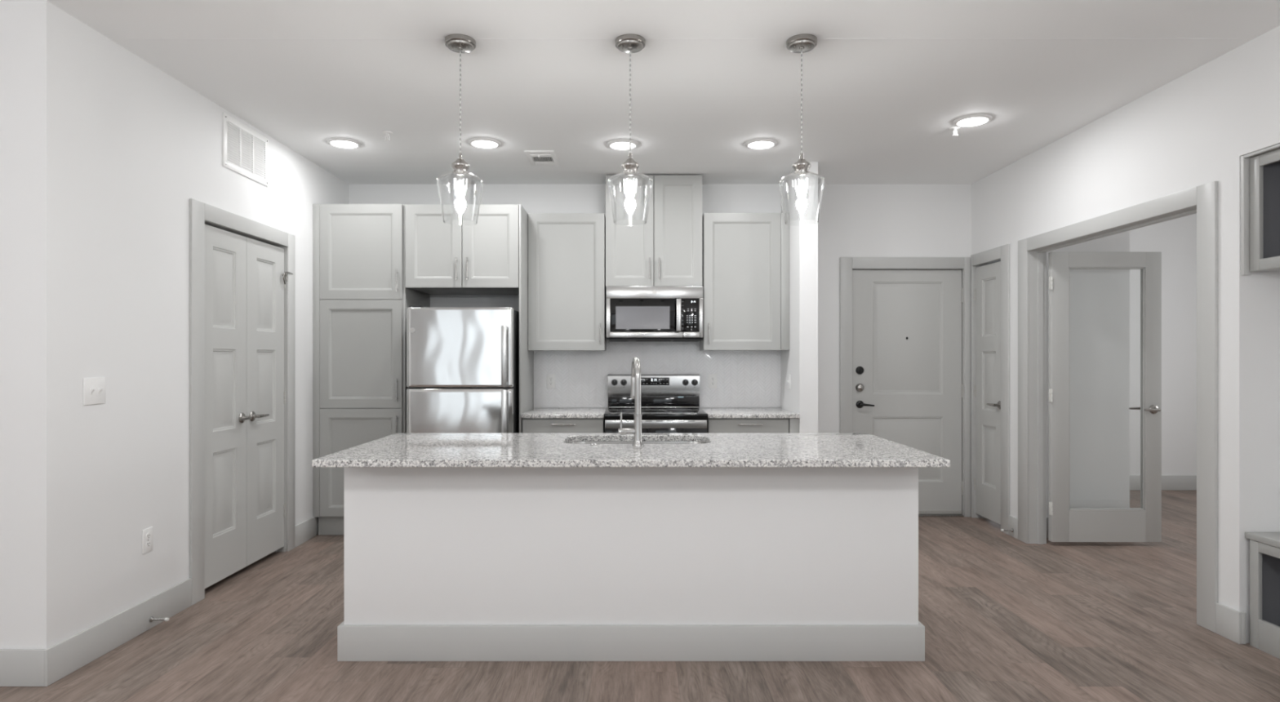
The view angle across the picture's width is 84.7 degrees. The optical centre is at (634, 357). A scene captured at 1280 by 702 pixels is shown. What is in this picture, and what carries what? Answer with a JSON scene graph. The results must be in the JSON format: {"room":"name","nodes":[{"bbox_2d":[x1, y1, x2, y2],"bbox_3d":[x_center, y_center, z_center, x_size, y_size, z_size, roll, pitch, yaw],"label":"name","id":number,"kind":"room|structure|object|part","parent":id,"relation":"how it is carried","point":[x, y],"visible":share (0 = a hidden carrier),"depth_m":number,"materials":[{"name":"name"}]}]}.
{"room":"apartment kitchen","nodes":[
{"label":"apartment kitchen","id":0,"kind":"room"},
{"bbox_2d":[0,0,17,648],"bbox_3d":[-3.595,-0.060,2.890,2.211,2.760,0.120,0,0,0],"label":"wall","id":1,"kind":"structure","parent":0,"point":[8,8],"depth_m":2.83,"materials":[{"name":"white paint"}]},
{"bbox_2d":[0,577,191,686],"bbox_3d":[-3.527,1.246,3.276,2.346,0.147,0.922,0,0,0],"label":"baseboard","id":2,"kind":"structure","parent":1,"relation":"attached to","point":[18,667],"depth_m":3.03,"materials":[{"name":"grey paint"}]},
{"bbox_2d":[17,0,348,648],"bbox_3d":[-2.429,-0.060,4.327,0.120,2.760,2.995,0,0,0],"label":"wall","id":3,"kind":"structure","parent":0,"point":[113,149],"depth_m":3.17,"materials":[{"name":"white paint"}]},
{"bbox_2d":[83,377,105,405],"bbox_3d":[-2.360,0.147,3.078,0.019,0.117,0.124,0,0,0],"label":"light switch","id":4,"kind":"object","parent":3,"relation":"attached to","point":[94,388],"visible":1,"depth_m":3.07,"materials":[{"name":"white plastic"}]},
{"bbox_2d":[142,526,152,554],"bbox_3d":[-2.364,0.888,3.413,0.009,0.117,0.072,0,0,0],"label":"wall outlet","id":5,"kind":"object","parent":3,"relation":"attached to","point":[147,534],"visible":1,"depth_m":3.40,"materials":[{"name":"white plastic"}]},
{"bbox_2d":[146,533,151,539],"bbox_3d":[-2.362,0.869,3.413,0.003,0.034,0.034,0,0,0],"label":"receptacle","id":6,"kind":"object","parent":5,"relation":"attached to","point":[148,535],"depth_m":3.41,"materials":[{"name":"white plastic"}]},
{"bbox_2d":[146,541,151,547],"bbox_3d":[-2.362,0.907,3.413,0.003,0.034,0.034,0,0,0],"label":"receptacle","id":7,"kind":"object","parent":5,"relation":"attached to","point":[148,543],"depth_m":3.41,"materials":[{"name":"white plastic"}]},
{"bbox_2d":[149,616,168,622],"bbox_3d":[-2.312,1.275,3.420,0.085,0.026,0.026,0,0,0],"label":"door stop","id":8,"kind":"object","parent":3,"relation":"attached to","point":[151,619],"visible":1,"depth_m":3.42,"materials":[{"name":"silver metal"}]},
{"bbox_2d":[204,224,251,588],"bbox_3d":[-2.368,0.271,4.077,0.095,2.022,0.468,0,0,0],"label":"door","id":9,"kind":"structure","parent":3,"relation":"in","point":[225,251],"depth_m":4.08,"materials":[{"name":"grey paint"}]},
{"bbox_3d":[-2.351,0.365,4.219,0.060,0.064,0.138,0,0,0],"label":"handle","id":10,"kind":"part","parent":9,"relation":"part of","materials":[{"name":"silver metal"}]},
{"bbox_2d":[189,198,295,605],"bbox_3d":[-2.421,0.236,4.305,0.136,2.168,1.136,0,0,0],"label":"trim","id":11,"kind":"structure","parent":3,"relation":"attached to","point":[201,214],"depth_m":3.84,"materials":[{"name":"grey paint"}]},
{"bbox_2d":[222,111,268,186],"bbox_3d":[-2.364,-1.257,4.285,0.011,0.310,0.494,0,0,0],"label":"air vent","id":12,"kind":"object","parent":3,"relation":"in","point":[244,153],"visible":1,"depth_m":4.26,"materials":[{"name":"white metal"}]},
{"bbox_2d":[246,237,293,566],"bbox_3d":[-2.368,0.271,4.574,0.095,2.022,0.520,0,0,0],"label":"door","id":13,"kind":"structure","parent":3,"relation":"in","point":[266,276],"depth_m":4.52,"materials":[{"name":"grey paint"}]},
{"bbox_3d":[-2.351,0.365,4.408,0.060,0.064,0.138,0,0,0],"label":"handle","id":14,"kind":"part","parent":13,"relation":"part of","materials":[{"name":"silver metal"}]},
{"bbox_2d":[295,516,316,546],"bbox_3d":[-2.361,1.246,5.037,0.015,0.147,0.327,0,0,0],"label":"baseboard","id":15,"kind":"structure","parent":3,"relation":"attached to","point":[305,531],"depth_m":5.03,"materials":[{"name":"grey paint"}]},
{"bbox_2d":[0,490,1279,701],"bbox_3d":[0.850,1.380,1.700,11.500,0.120,11.200,0,0,0],"label":"floor","id":16,"kind":"structure","parent":0,"point":[1005,618],"depth_m":3.16,"materials":[{"name":"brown wood"}]},
{"bbox_2d":[312,204,430,535],"bbox_3d":[-2.031,0.095,5.475,0.674,2.451,0.680,0,0,0],"label":"pantry cabinet","id":17,"kind":"object","parent":16,"relation":"on","point":[362,298],"visible":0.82,"depth_m":5.18,"materials":[{"name":"grey paint"}]},
{"bbox_3d":[-2.014,0.773,5.179,0.603,0.796,0.019,0,0,0],"label":"door","id":18,"kind":"part","parent":17,"relation":"part of","materials":[{"name":"grey paint"}]},
{"bbox_3d":[-2.014,-0.028,5.179,0.603,0.797,0.019,0,0,0],"label":"door","id":19,"kind":"part","parent":17,"relation":"part of","materials":[{"name":"grey paint"}]},
{"bbox_3d":[-2.014,-0.780,5.179,0.603,0.701,0.019,0,0,0],"label":"door","id":20,"kind":"part","parent":17,"relation":"part of","materials":[{"name":"grey paint"}]},
{"bbox_3d":[-1.743,0.238,5.153,0.010,0.165,0.035,0,0,0],"label":"handle","id":21,"kind":"part","parent":17,"relation":"part of","materials":[{"name":"silver metal"}]},
{"bbox_3d":[-1.743,-0.563,5.153,0.010,0.165,0.035,0,0,0],"label":"handle","id":22,"kind":"part","parent":17,"relation":"part of","materials":[{"name":"silver metal"}]},
{"bbox_2d":[406,306,519,433],"bbox_3d":[-1.242,0.475,5.338,0.748,1.690,0.843,0,0,0],"label":"refrigerator","id":23,"kind":"object","parent":16,"relation":"on","point":[463,363],"visible":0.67,"depth_m":4.97,"materials":[{"name":"silver metal"}]},
{"bbox_3d":[-1.242,-0.073,5.005,0.748,0.565,0.070,0,0,0],"label":"freezer door","id":24,"kind":"part","parent":23,"relation":"part of","materials":[{"name":"silver metal"}]},
{"bbox_3d":[-1.242,0.726,5.005,0.748,1.009,0.070,0,0,0],"label":"door","id":25,"kind":"part","parent":23,"relation":"part of","materials":[{"name":"silver metal"}]},
{"bbox_3d":[-0.915,-0.011,4.949,0.038,0.428,0.065,0,0,0],"label":"handle","id":26,"kind":"part","parent":23,"relation":"part of","materials":[{"name":"silver metal"}]},
{"bbox_3d":[-0.915,0.562,4.949,0.038,0.675,0.065,0,0,0],"label":"handle","id":27,"kind":"part","parent":23,"relation":"part of","materials":[{"name":"silver metal"}]},
{"bbox_2d":[519,204,533,433],"bbox_3d":[-0.843,0.096,5.492,0.014,2.449,0.645,0,0,0],"label":"end panel","id":28,"kind":"object","parent":16,"relation":"on","point":[526,356],"visible":0.36,"depth_m":5.34,"materials":[{"name":"grey paint"}]},
{"bbox_2d":[522,417,604,433],"bbox_3d":[-0.528,0.884,5.475,0.600,0.872,0.680,0,0,0],"label":"base cabinet","id":29,"kind":"object","parent":16,"relation":"on","point":[529,425],"visible":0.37,"depth_m":5.17,"materials":[{"name":"grey paint"}]},
{"bbox_3d":[-0.522,0.490,5.153,0.178,0.010,0.035,0,0,0],"label":"handle","id":30,"kind":"part","parent":29,"relation":"part of","materials":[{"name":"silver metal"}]},
{"bbox_2d":[520,408,607,418],"bbox_3d":[-0.530,0.430,5.484,0.608,0.031,0.663,0,0,0],"label":"countertop","id":31,"kind":"structure","parent":29,"relation":"on","point":[534,413],"depth_m":5.22,"materials":[{"name":"grey stone"}]},
{"bbox_2d":[337,467,924,661],"bbox_3d":[-0.015,0.883,3.437,2.552,0.874,0.776,0,0,0],"label":"kitchen island","id":32,"kind":"object","parent":16,"relation":"on","point":[441,564],"visible":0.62,"depth_m":3.07,"materials":[{"name":"white paint"}]},
{"bbox_2d":[311,433,950,467],"bbox_3d":[-0.014,0.430,3.358,2.590,0.031,1.015,0,0,0],"label":"island countertop","id":33,"kind":"structure","parent":32,"relation":"on","point":[396,450],"depth_m":3.12,"materials":[{"name":"grey stone"}]},
{"bbox_2d":[590,442,599,445],"bbox_3d":[-0.188,0.409,3.345,0.044,0.011,0.044,0,0,0],"label":"switch","id":34,"kind":"object","parent":33,"relation":"on","point":[593,443],"visible":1,"depth_m":3.33,"materials":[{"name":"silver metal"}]},
{"bbox_2d":[617,356,643,446],"bbox_3d":[-0.017,0.205,3.396,0.120,0.420,0.222,0,0,0],"label":"faucet","id":35,"kind":"object","parent":33,"relation":"on","point":[635,392],"visible":1,"depth_m":3.30,"materials":[{"name":"silver metal"}]},
{"bbox_3d":[-0.037,0.310,3.312,0.078,0.104,0.028,0,0,0],"label":"lever handle","id":36,"kind":"part","parent":35,"relation":"part of","materials":[{"name":"silver metal"}]},
{"bbox_3d":[0.007,0.135,3.400,0.029,0.280,0.205,0,0,-6],"label":"spout","id":37,"kind":"part","parent":35,"relation":"part of","materials":[{"name":"silver metal"}]},
{"bbox_2d":[567,440,706,444],"bbox_3d":[0.013,0.551,3.570,0.778,0.208,0.419,0,0,0],"label":"sink","id":38,"kind":"object","parent":33,"relation":"in","point":[580,442],"visible":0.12,"depth_m":3.75,"materials":[{"name":"silver metal"}]},
{"bbox_3d":[-0.015,1.244,3.437,2.552,0.152,0.776,0,0,0],"label":"baseboard","id":39,"kind":"part","parent":32,"relation":"part of","materials":[{"name":"grey paint"}]},
{"bbox_2d":[604,373,707,433],"bbox_3d":[0.157,0.729,5.438,0.759,1.183,0.749,0,0,0],"label":"range","id":40,"kind":"object","parent":16,"relation":"on","point":[669,402],"visible":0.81,"depth_m":5.74,"materials":[{"name":"silver metal"}]},
{"bbox_3d":[-0.164,0.203,5.731,0.051,0.051,0.034,0,0,0],"label":"knob","id":41,"kind":"part","parent":40,"relation":"part of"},
{"bbox_3d":[-0.088,0.203,5.731,0.051,0.051,0.034,0,0,0],"label":"knob","id":42,"kind":"part","parent":40,"relation":"part of","materials":[{"name":"black plastic"}]},
{"bbox_3d":[0.157,0.406,5.747,0.735,0.008,0.017,0,0,0],"label":"trim","id":43,"kind":"part","parent":40,"relation":"part of","materials":[{"name":"silver metal"}]},
{"bbox_3d":[0.157,0.195,5.747,0.256,0.063,0.010,0,0,0],"label":"display panel","id":44,"kind":"part","parent":40,"relation":"part of","materials":[{"name":"black glass"}]},
{"bbox_3d":[0.157,0.787,5.141,0.747,0.666,0.026,0,0,0],"label":"oven door","id":45,"kind":"part","parent":40,"relation":"part of","materials":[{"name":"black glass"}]},
{"bbox_2d":[604,408,707,419],"bbox_3d":[0.157,0.430,5.436,0.759,0.040,0.637,0,0,0],"label":"cooktop","id":46,"kind":"object","parent":40,"relation":"in","point":[611,413],"depth_m":5.12,"materials":[{"name":"grey glass"}]},
{"bbox_3d":[0.417,0.203,5.731,0.051,0.051,0.034,0,0,0],"label":"knob","id":47,"kind":"part","parent":40,"relation":"part of","materials":[{"name":"black plastic"}]},
{"bbox_3d":[0.492,0.203,5.731,0.051,0.051,0.034,0,0,0],"label":"knob","id":48,"kind":"part","parent":40,"relation":"part of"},
{"bbox_2d":[706,417,799,433],"bbox_3d":[0.878,0.884,5.475,0.670,0.872,0.680,0,0,0],"label":"base cabinet","id":49,"kind":"object","parent":16,"relation":"on","point":[713,425],"visible":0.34,"depth_m":5.17,"materials":[{"name":"grey paint"}]},
{"bbox_2d":[700,408,799,418],"bbox_3d":[0.876,0.430,5.484,0.674,0.031,0.663,0,0,0],"label":"countertop","id":50,"kind":"structure","parent":49,"relation":"on","point":[713,413],"depth_m":5.22,"materials":[{"name":"grey stone"}]},
{"bbox_3d":[0.845,0.490,5.153,0.178,0.010,0.035,0,0,0],"label":"handle","id":51,"kind":"part","parent":49,"relation":"part of","materials":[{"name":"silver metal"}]},
{"bbox_2d":[1244,532,1279,659],"bbox_3d":[3.033,1.062,2.500,0.430,0.515,1.490,0,0,0],"label":"base cabinet","id":52,"kind":"object","parent":16,"relation":"on","point":[1264,547],"visible":1,"depth_m":3.20,"materials":[{"name":"grey paint"}]},
{"bbox_2d":[348,183,971,433],"bbox_3d":[0.215,-0.060,5.885,5.409,2.760,0.120,0,0,0],"label":"wall","id":53,"kind":"structure","parent":0,"point":[855,220],"depth_m":5.83,"materials":[{"name":"white paint"}]},
{"bbox_2d":[405,204,519,294],"bbox_3d":[-1.272,-0.822,5.475,0.837,0.610,0.680,0,0,0],"label":"upper cabinet","id":54,"kind":"object","parent":53,"relation":"attached to","point":[455,255],"visible":0.93,"depth_m":5.18,"materials":[{"name":"grey paint"}]},
{"bbox_3d":[-1.479,-0.822,5.179,0.413,0.610,0.019,0,0,0],"label":"door","id":55,"kind":"part","parent":54,"relation":"part of","materials":[{"name":"grey paint"}]},
{"bbox_3d":[-1.306,-0.652,5.153,0.010,0.165,0.035,0,0,0],"label":"handle","id":56,"kind":"part","parent":54,"relation":"part of","materials":[{"name":"silver metal"}]},
{"bbox_3d":[-1.228,-0.652,5.153,0.010,0.165,0.035,0,0,0],"label":"handle","id":57,"kind":"part","parent":54,"relation":"part of","materials":[{"name":"silver metal"}]},
{"bbox_3d":[-1.061,-0.822,5.179,0.412,0.610,0.019,0,0,0],"label":"door","id":58,"kind":"part","parent":54,"relation":"part of","materials":[{"name":"grey paint"}]},
{"bbox_2d":[528,213,606,351],"bbox_3d":[-0.533,-0.594,5.638,0.597,1.072,0.355,0,0,0],"label":"upper cabinet","id":59,"kind":"object","parent":53,"relation":"attached to","point":[566,251],"visible":0.92,"depth_m":5.51,"materials":[{"name":"grey paint"}]},
{"bbox_2d":[605,175,702,286],"bbox_3d":[0.152,-0.994,5.638,0.761,0.868,0.355,0,0,0],"label":"upper cabinet","id":60,"kind":"object","parent":53,"relation":"attached to","point":[665,251],"visible":0.92,"depth_m":5.50,"materials":[{"name":"grey paint"}]},
{"bbox_3d":[-0.038,-0.994,5.505,0.375,0.868,0.019,0,0,0],"label":"door","id":61,"kind":"part","parent":60,"relation":"part of","materials":[{"name":"grey paint"}]},
{"bbox_3d":[0.118,-0.697,5.478,0.010,0.165,0.035,0,0,0],"label":"handle","id":62,"kind":"part","parent":60,"relation":"part of","materials":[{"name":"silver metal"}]},
{"bbox_2d":[605,286,702,341],"bbox_3d":[0.157,-0.342,5.622,0.757,0.428,0.387,0,0,0],"label":"microwave","id":63,"kind":"object","parent":60,"relation":"attached to","point":[633,313],"visible":1,"depth_m":5.47,"materials":[{"name":"silver metal"}]},
{"bbox_3d":[0.085,-0.331,5.490,0.549,0.259,0.045,0,0,0],"label":"door","id":64,"kind":"part","parent":63,"relation":"part of","materials":[{"name":"black glass"}]},
{"bbox_3d":[0.342,-0.331,5.448,0.038,0.253,0.040,0,0,0],"label":"handle","id":65,"kind":"part","parent":63,"relation":"part of","materials":[{"name":"silver metal"}]},
{"bbox_3d":[0.433,-0.331,5.490,0.142,0.259,0.045,0,0,0],"label":"control panel","id":66,"kind":"part","parent":63,"relation":"part of","materials":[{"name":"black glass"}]},
{"bbox_3d":[0.343,-0.994,5.505,0.376,0.868,0.019,0,0,0],"label":"door","id":67,"kind":"part","parent":60,"relation":"part of","materials":[{"name":"grey paint"}]},
{"bbox_2d":[533,340,781,407],"bbox_3d":[0.189,0.136,5.820,2.049,0.556,0.009,0,0,0],"label":"tile backsplash","id":68,"kind":"structure","parent":53,"relation":"attached to","point":[745,378],"depth_m":5.82,"materials":[{"name":"white tile"}]},
{"bbox_2d":[546,373,555,388],"bbox_3d":[-0.691,0.194,5.812,0.072,0.117,0.009,0,0,0],"label":"wall outlet","id":69,"kind":"object","parent":68,"relation":"attached to","point":[550,377],"visible":1,"depth_m":5.81,"materials":[{"name":"white plastic"}]},
{"bbox_2d":[708,373,717,388],"bbox_3d":[0.648,0.194,5.812,0.072,0.117,0.009,0,0,0],"label":"wall outlet","id":70,"kind":"object","parent":68,"relation":"attached to","point":[713,378],"visible":1,"depth_m":5.81,"materials":[{"name":"white plastic"}]},
{"bbox_2d":[700,213,789,350],"bbox_3d":[0.877,-0.596,5.638,0.671,1.072,0.355,0,0,0],"label":"upper cabinet","id":71,"kind":"object","parent":53,"relation":"attached to","point":[745,256],"visible":0.95,"depth_m":5.51,"materials":[{"name":"grey paint"}]},
{"bbox_2d":[840,257,970,517],"bbox_3d":[2.239,0.244,5.877,1.078,2.152,0.136,0,0,0],"label":"trim","id":72,"kind":"structure","parent":53,"relation":"attached to","point":[847,264],"depth_m":5.81,"materials":[{"name":"grey paint"}]},
{"bbox_2d":[852,270,963,514],"bbox_3d":[2.269,0.286,5.837,0.922,2.035,0.104,0,0,0],"label":"door","id":73,"kind":"structure","parent":53,"relation":"in","point":[907,385],"depth_m":5.84,"materials":[{"name":"grey paint"}]},
{"bbox_3d":[1.910,0.388,5.815,0.138,0.064,0.060,0,0,0],"label":"handle","id":74,"kind":"part","parent":73,"relation":"part of","materials":[{"name":"black metal"}]},
{"bbox_2d":[918,514,964,516],"bbox_3d":[2.265,1.313,5.875,0.924,0.014,0.120,0,0,0],"label":"threshold","id":75,"kind":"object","parent":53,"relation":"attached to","point":[919,515],"depth_m":5.82,"materials":[{"name":"silver metal"}]},
{"bbox_2d":[46,0,1279,183],"bbox_3d":[0.850,-1.500,1.700,11.500,0.121,11.200,0,0,0],"label":"ceiling","id":76,"kind":"structure","parent":0,"point":[885,82],"depth_m":3.54,"materials":[{"name":"white paint"}]},
{"bbox_2d":[326,137,361,148],"bbox_3d":[-1.944,-1.431,4.704,0.216,0.016,0.216,0,0,0],"label":"recessed light","id":77,"kind":"object","parent":76,"relation":"in","point":[345,143],"visible":1,"depth_m":4.67,"materials":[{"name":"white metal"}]},
{"bbox_2d":[330,140,357,147],"bbox_3d":[-1.944,-1.431,4.704,0.168,0.014,0.168,0,0,0],"label":"diffuser","id":78,"kind":"object","parent":77,"relation":"attached to","point":[340,144],"depth_m":4.68,"materials":[{"name":"white plastic"}]},
{"bbox_2d":[382,130,392,141],"bbox_3d":[-1.580,-1.414,4.492,0.068,0.051,0.068,0,0,-17],"label":"sprinkler head","id":79,"kind":"object","parent":76,"relation":"attached to","point":[387,133],"visible":1,"depth_m":4.48},
{"bbox_2d":[436,33,484,224],"bbox_3d":[-0.791,-1.027,3.190,0.208,0.826,0.208,0,0,0],"label":"pendant light","id":80,"kind":"object","parent":76,"relation":"hanging from","point":[460,43],"visible":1,"depth_m":3.17,"materials":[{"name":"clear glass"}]},
{"bbox_3d":[-0.791,-0.731,3.190,0.208,0.234,0.208,0,0,0],"label":"lamp shade","id":81,"kind":"part","parent":80,"relation":"part of","materials":[{"name":"clear glass"}]},
{"bbox_3d":[-0.791,-1.157,3.190,0.009,0.490,0.009,0,0,0],"label":"cord","id":82,"kind":"part","parent":80,"relation":"part of","materials":[{"name":"silver metal"}]},
{"bbox_3d":[-0.791,-0.750,3.190,0.063,0.174,0.063,0,0,0],"label":"bulb","id":83,"kind":"part","parent":80,"relation":"part of","materials":[{"name":"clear glass"}]},
{"bbox_2d":[467,137,501,148],"bbox_3d":[-1.004,-1.431,4.704,0.216,0.016,0.216,0,0,0],"label":"recessed light","id":84,"kind":"object","parent":76,"relation":"in","point":[484,143],"visible":1,"depth_m":4.67,"materials":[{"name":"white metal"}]},
{"bbox_2d":[471,140,497,147],"bbox_3d":[-1.004,-1.431,4.704,0.168,0.014,0.168,0,0,0],"label":"diffuser","id":85,"kind":"object","parent":84,"relation":"attached to","point":[479,144],"depth_m":4.68,"materials":[{"name":"white plastic"}]},
{"bbox_2d":[524,150,559,165],"bbox_3d":[-0.665,-1.429,5.058,0.206,0.022,0.355,0,0,0],"label":"ceiling vent","id":86,"kind":"object","parent":76,"relation":"in","point":[535,157],"visible":1,"depth_m":5.04,"materials":[{"name":"white metal"}]},
{"bbox_2d":[606,139,639,150],"bbox_3d":[-0.079,-1.431,4.739,0.216,0.016,0.216,0,0,0],"label":"recessed light","id":87,"kind":"object","parent":76,"relation":"in","point":[621,144],"visible":0.96,"depth_m":4.70,"materials":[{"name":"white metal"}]},
{"bbox_2d":[610,142,635,149],"bbox_3d":[-0.079,-1.431,4.739,0.168,0.014,0.168,0,0,0],"label":"diffuser","id":88,"kind":"object","parent":87,"relation":"attached to","point":[615,145],"depth_m":4.72,"materials":[{"name":"white plastic"}]},
{"bbox_2d":[607,33,653,223],"bbox_3d":[-0.019,-1.027,3.190,0.208,0.826,0.208,0,0,0],"label":"pendant light","id":89,"kind":"object","parent":76,"relation":"hanging from","point":[629,43],"visible":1,"depth_m":3.17,"materials":[{"name":"clear glass"}]},
{"bbox_3d":[-0.019,-0.731,3.190,0.208,0.234,0.208,0,0,0],"label":"lamp shade","id":90,"kind":"part","parent":89,"relation":"part of","materials":[{"name":"clear glass"}]},
{"bbox_3d":[-0.019,-1.157,3.190,0.009,0.490,0.009,0,0,0],"label":"cord","id":91,"kind":"part","parent":89,"relation":"part of","materials":[{"name":"silver metal"}]},
{"bbox_3d":[-0.019,-0.750,3.190,0.063,0.174,0.063,0,0,0],"label":"bulb","id":92,"kind":"part","parent":89,"relation":"part of","materials":[{"name":"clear glass"}]},
{"bbox_2d":[744,138,777,149],"bbox_3d":[0.850,-1.431,4.721,0.216,0.016,0.216,0,0,0],"label":"recessed light","id":93,"kind":"object","parent":76,"relation":"in","point":[757,144],"visible":1,"depth_m":4.68,"materials":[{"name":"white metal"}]},
{"bbox_2d":[748,141,773,148],"bbox_3d":[0.850,-1.431,4.721,0.168,0.014,0.168,0,0,0],"label":"diffuser","id":94,"kind":"object","parent":93,"relation":"attached to","point":[752,144],"depth_m":4.70,"materials":[{"name":"white plastic"}]},
{"bbox_2d":[777,33,825,224],"bbox_3d":[0.759,-1.027,3.190,0.208,0.826,0.208,0,0,0],"label":"pendant light","id":95,"kind":"object","parent":76,"relation":"hanging from","point":[801,43],"visible":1,"depth_m":3.17,"materials":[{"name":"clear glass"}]},
{"bbox_3d":[0.759,-0.731,3.190,0.208,0.234,0.208,0,0,0],"label":"lamp shade","id":96,"kind":"part","parent":95,"relation":"part of","materials":[{"name":"clear glass"}]},
{"bbox_3d":[0.759,-1.157,3.190,0.009,0.490,0.009,0,0,0],"label":"cord","id":97,"kind":"part","parent":95,"relation":"part of","materials":[{"name":"silver metal"}]},
{"bbox_3d":[0.759,-0.750,3.190,0.063,0.174,0.063,0,0,0],"label":"bulb","id":98,"kind":"part","parent":95,"relation":"part of","materials":[{"name":"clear glass"}]},
{"bbox_2d":[949,125,961,136],"bbox_3d":[2.006,-1.414,4.393,0.068,0.051,0.068,0,0,-17],"label":"sprinkler head","id":99,"kind":"object","parent":76,"relation":"attached to","point":[954,128],"visible":1,"depth_m":4.39},
{"bbox_2d":[952,114,992,126],"bbox_3d":[2.048,-1.431,4.256,0.216,0.016,0.216,0,0,0],"label":"recessed light","id":100,"kind":"object","parent":76,"relation":"in","point":[972,120],"visible":1,"depth_m":4.22,"materials":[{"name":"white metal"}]},
{"bbox_2d":[957,116,987,126],"bbox_3d":[2.048,-1.431,4.256,0.168,0.014,0.168,0,0,0],"label":"diffuser","id":101,"kind":"object","parent":100,"relation":"attached to","point":[962,121],"depth_m":4.23,"materials":[{"name":"white plastic"}]},
{"bbox_2d":[781,161,817,433],"bbox_3d":[1.282,-0.060,5.495,0.135,2.760,0.660,0,0,0],"label":"wall","id":102,"kind":"structure","parent":0,"point":[800,362],"depth_m":5.16,"materials":[{"name":"white paint"}]},
{"bbox_2d":[786,374,790,389],"bbox_3d":[1.204,0.190,5.500,0.019,0.117,0.072,0,0,0],"label":"light switch","id":103,"kind":"object","parent":102,"relation":"attached to","point":[788,375],"visible":1,"depth_m":5.50,"materials":[{"name":"white plastic"}]},
{"bbox_2d":[1046,230,1129,517],"bbox_3d":[3.275,-0.060,6.075,0.710,2.760,1.850,0,0,0],"label":"wall","id":104,"kind":"structure","parent":0,"point":[1100,299],"depth_m":5.15,"materials":[{"name":"white paint"}]},
{"bbox_2d":[971,46,1266,643],"bbox_3d":[2.858,-0.060,4.536,0.124,2.760,2.578,0,0,0],"label":"wall","id":105,"kind":"structure","parent":0,"point":[1183,134],"depth_m":3.52,"materials":[{"name":"white paint"}]},
{"bbox_2d":[973,261,1000,524],"bbox_3d":[2.795,0.271,5.565,0.095,2.022,0.450,0,0,0],"label":"door","id":106,"kind":"structure","parent":105,"relation":"in","point":[987,291],"depth_m":5.58,"materials":[{"name":"grey paint"}]},
{"bbox_3d":[2.778,0.365,5.432,0.060,0.064,0.138,0,0,0],"label":"handle","id":107,"kind":"part","parent":106,"relation":"part of","materials":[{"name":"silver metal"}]},
{"bbox_2d":[970,244,1009,534],"bbox_3d":[2.848,0.236,5.517,0.136,2.168,0.580,0,0,0],"label":"trim","id":108,"kind":"structure","parent":105,"relation":"attached to","point":[1002,253],"depth_m":5.31,"materials":[{"name":"grey paint"}]},
{"bbox_2d":[1000,528,1013,532],"bbox_3d":[2.739,1.270,5.165,0.085,0.026,0.026,0,0,0],"label":"door stop","id":109,"kind":"object","parent":105,"relation":"attached to","point":[1002,530],"visible":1,"depth_m":5.16,"materials":[{"name":"silver metal"}]},
{"bbox_2d":[1008,515,1017,539],"bbox_3d":[2.788,1.246,5.162,0.015,0.147,0.129,0,0,0],"label":"baseboard","id":110,"kind":"structure","parent":105,"relation":"attached to","point":[1012,521],"depth_m":5.16,"materials":[{"name":"grey paint"}]},
{"bbox_2d":[1048,251,1161,542],"bbox_3d":[3.296,0.275,4.939,0.788,2.034,0.163,0,0,0],"label":"door","id":111,"kind":"structure","parent":105,"relation":"in","point":[1065,523],"depth_m":4.92,"materials":[{"name":"grey paint"}]},
{"bbox_3d":[3.596,0.362,4.990,0.138,0.064,0.060,0,0,0],"label":"handle","id":112,"kind":"part","parent":111,"relation":"part of","materials":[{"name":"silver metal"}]},
{"bbox_3d":[3.601,0.362,4.888,0.128,0.064,0.060,0,0,0],"label":"handle","id":113,"kind":"part","parent":111,"relation":"part of","materials":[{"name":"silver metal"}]},
{"bbox_2d":[1017,180,1217,632],"bbox_3d":[2.850,0.236,4.231,0.140,2.168,1.734,0,0,0],"label":"trim","id":114,"kind":"structure","parent":105,"relation":"attached to","point":[1202,200],"depth_m":3.86,"materials":[{"name":"grey paint"}]},
{"bbox_2d":[1215,602,1246,644],"bbox_3d":[2.799,1.246,3.298,0.035,0.147,0.132,0,0,0],"label":"baseboard","id":115,"kind":"structure","parent":105,"relation":"attached to","point":[1230,624],"depth_m":3.27,"materials":[{"name":"grey paint"}]},
{"bbox_2d":[1240,143,1279,275],"bbox_3d":[2.817,-0.655,2.513,0.036,0.550,1.466,0,0,0],"label":"trim","id":116,"kind":"structure","parent":105,"relation":"attached to","point":[1245,159],"depth_m":3.23,"materials":[{"name":"grey paint"}]},
{"bbox_2d":[1129,213,1196,475],"bbox_3d":[5.025,-0.060,7.060,2.990,2.760,0.120,0,0,0],"label":"wall","id":117,"kind":"structure","parent":0,"point":[1176,238],"depth_m":7.00,"materials":[{"name":"white paint"}]},
{"bbox_2d":[1239,25,1279,532],"bbox_3d":[3.073,-0.060,2.494,0.554,2.760,1.727,0,0,0],"label":"wall","id":118,"kind":"structure","parent":0,"point":[1259,57],"depth_m":3.22,"materials":[{"name":"white paint"}]},
{"bbox_2d":[1249,148,1279,271],"bbox_3d":[3.035,-0.655,2.502,0.426,0.520,1.443,0,0,0],"label":"wall cabinet","id":119,"kind":"object","parent":118,"relation":"attached to","point":[1264,169],"visible":1,"depth_m":3.20,"materials":[{"name":"grey paint"}]},
{"bbox_3d":[4.935,-0.060,5.123,3.170,2.760,3.753,0,0,0],"label":"wall","id":120,"kind":"structure","parent":0,"visible":0},
{"bbox_2d":[1046,475,1196,537],"bbox_3d":[4.660,1.246,6.067,3.480,0.147,1.865,0,0,0],"label":"baseboard","id":121,"kind":"structure","parent":120,"relation":"attached to","point":[1169,482],"depth_m":6.99,"materials":[{"name":"grey paint"}]}
]}

